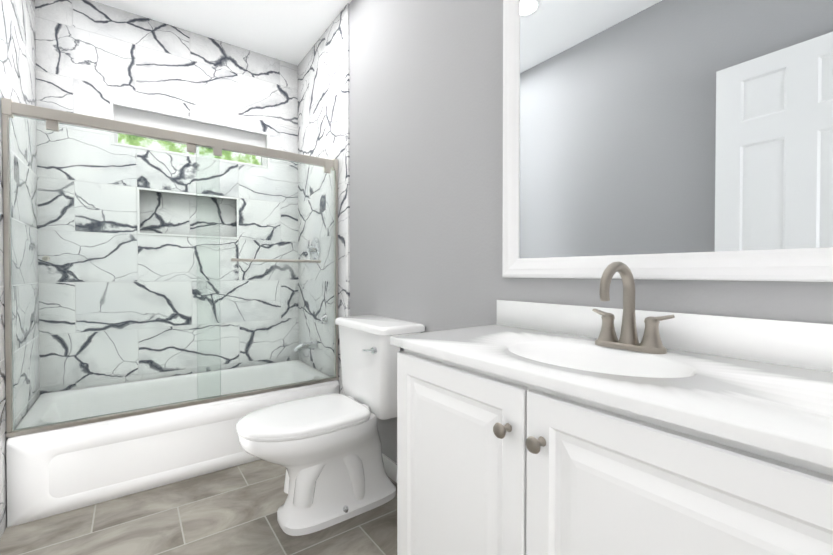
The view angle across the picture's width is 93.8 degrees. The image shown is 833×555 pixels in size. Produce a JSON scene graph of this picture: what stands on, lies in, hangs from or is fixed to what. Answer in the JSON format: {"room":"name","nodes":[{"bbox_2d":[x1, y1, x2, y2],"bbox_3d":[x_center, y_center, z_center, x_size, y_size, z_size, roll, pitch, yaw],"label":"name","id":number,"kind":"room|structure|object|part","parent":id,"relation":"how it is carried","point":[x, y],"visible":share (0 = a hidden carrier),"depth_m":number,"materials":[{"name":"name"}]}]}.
{"room":"bathroom","nodes":[
{"label":"bathroom","id":0,"kind":"room"},
{"bbox_2d":[110,105,266,143],"bbox_3d":[-1.590,-0.322,2.715,1.620,2.690,0.160,-1,1,-36],"label":"wall","id":1,"kind":"structure","parent":0,"point":[176,117],"depth_m":2.65,"materials":[{"name":"white paint"}]},
{"bbox_2d":[35,0,298,394],"bbox_3d":[-1.569,-0.322,2.687,1.620,2.690,0.090,-1,1,-36],"label":"wall tile","id":2,"kind":"structure","parent":1,"relation":"attached to","point":[93,58],"depth_m":2.54,"materials":[{"name":"tile"}]},
{"bbox_2d":[113,105,266,165],"bbox_3d":[-1.552,-0.958,2.747,0.948,0.268,0.040,-1,1,-36],"label":"window","id":3,"kind":"structure","parent":1,"relation":"in","point":[139,117],"depth_m":2.70,"materials":[{"name":"white plastic"}]},
{"bbox_3d":[-1.552,-0.920,2.748,0.880,0.125,0.004,-1,1,-36],"label":"glass","id":4,"kind":"part","parent":3,"relation":"part of","materials":[{"name":"clear glass"}]},
{"bbox_2d":[110,100,269,238],"bbox_3d":[-1.503,-0.684,2.684,0.948,0.813,0.025,-1,1,-36],"label":"trim","id":5,"kind":"structure","parent":1,"relation":"attached to","point":[112,103],"depth_m":2.62,"materials":[{"name":"white"}]},
{"bbox_2d":[0,459,396,554],"bbox_3d":[-0.285,1.096,0.944,1.720,0.100,4.768,-1,1,-36],"label":"floor","id":6,"kind":"structure","parent":0,"point":[231,510],"depth_m":1.62,"materials":[{"name":"tile"}]},
{"bbox_2d":[1,98,338,527],"bbox_3d":[-1.307,0.140,2.334,1.493,1.776,0.794,-1,1,-36],"label":"tub","id":7,"kind":"object","parent":6,"relation":"on","point":[69,450],"visible":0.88,"depth_m":1.93,"materials":[{"name":"white ceramic"}]},
{"bbox_2d":[236,315,424,535],"bbox_3d":[-0.398,0.622,1.742,0.750,0.827,0.492,-1,1,-36],"label":"toilet","id":8,"kind":"object","parent":6,"relation":"on","point":[325,450],"visible":1,"depth_m":1.67,"materials":[{"name":"white ceramic"}]},
{"bbox_2d":[390,262,832,554],"bbox_3d":[0.425,0.505,0.825,0.497,1.084,1.094,-1,1,-36],"label":"bathroom vanity","id":9,"kind":"object","parent":6,"relation":"on","point":[534,428],"visible":1,"depth_m":0.72,"materials":[{"name":"white painted wood"},{"name":"brushed nickel"}]},
{"bbox_2d":[390,300,832,467],"bbox_3d":[0.436,0.190,0.829,0.471,0.205,1.094,-1,1,-36],"label":"countertop","id":10,"kind":"structure","parent":9,"relation":"on","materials":[{"name":"white stone"}]},
{"bbox_2d":[592,262,674,353],"bbox_3d":[0.458,0.127,0.909,0.212,0.328,0.191,-1,1,-36],"label":"faucet","id":11,"kind":"object","parent":10,"relation":"on","point":[607,342],"depth_m":0.94,"materials":[{"name":"silver metal"}]},
{"bbox_2d":[92,0,351,65],"bbox_3d":[-0.285,-1.694,0.908,1.720,0.100,4.768,-1,1,-36],"label":"ceiling","id":12,"kind":"structure","parent":0,"point":[291,31],"depth_m":2.51,"materials":[{"name":"white paint"}]},
{"bbox_2d":[349,0,832,462],"bbox_3d":[0.369,-0.305,1.403,0.100,2.690,4.768,-1,1,-36],"label":"wall","id":13,"kind":"structure","parent":0,"point":[426,162],"depth_m":1.68,"materials":[{"name":"grey paint"}]},
{"bbox_2d":[298,3,349,394],"bbox_3d":[-0.676,-0.322,2.741,0.012,2.689,0.895,-1,1,-36],"label":"wall tile","id":14,"kind":"structure","parent":13,"relation":"attached to","point":[323,101],"depth_m":2.66,"materials":[{"name":"tile"}]},
{"bbox_2d":[382,453,396,482],"bbox_3d":[-0.079,0.988,1.937,0.014,0.090,1.132,-1,1,-36],"label":"baseboard","id":15,"kind":"structure","parent":13,"relation":"attached to","point":[390,466],"depth_m":2.00,"materials":[{"name":"white"}]},
{"bbox_2d":[502,0,832,281],"bbox_3d":[0.618,-0.520,0.952,0.023,1.050,1.050,-1,1,-36],"label":"mirror","id":16,"kind":"object","parent":13,"relation":"attached to","point":[670,139],"visible":0.92,"depth_m":0.96,"materials":[{"name":"white mirror"}]},
{"bbox_3d":[-0.940,-0.293,0.449,0.100,2.690,4.768,-1,1,-36],"label":"wall","id":17,"kind":"structure","parent":0,"visible":0},
{"bbox_2d":[0,0,39,538],"bbox_3d":[-1.894,-0.311,1.853,0.012,2.689,0.895,-1,1,-36],"label":"wall tile","id":18,"kind":"structure","parent":17,"relation":"attached to","point":[17,55],"depth_m":1.86,"materials":[{"name":"tile"}]},
{"label":"outside","id":19,"kind":"structure","parent":0,"visible":0},
{"bbox_2d":[118,133,260,164],"bbox_3d":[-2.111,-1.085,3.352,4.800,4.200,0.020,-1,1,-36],"label":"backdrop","id":20,"kind":"structure","parent":19,"point":[158,145],"depth_m":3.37,"materials":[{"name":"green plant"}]}
]}

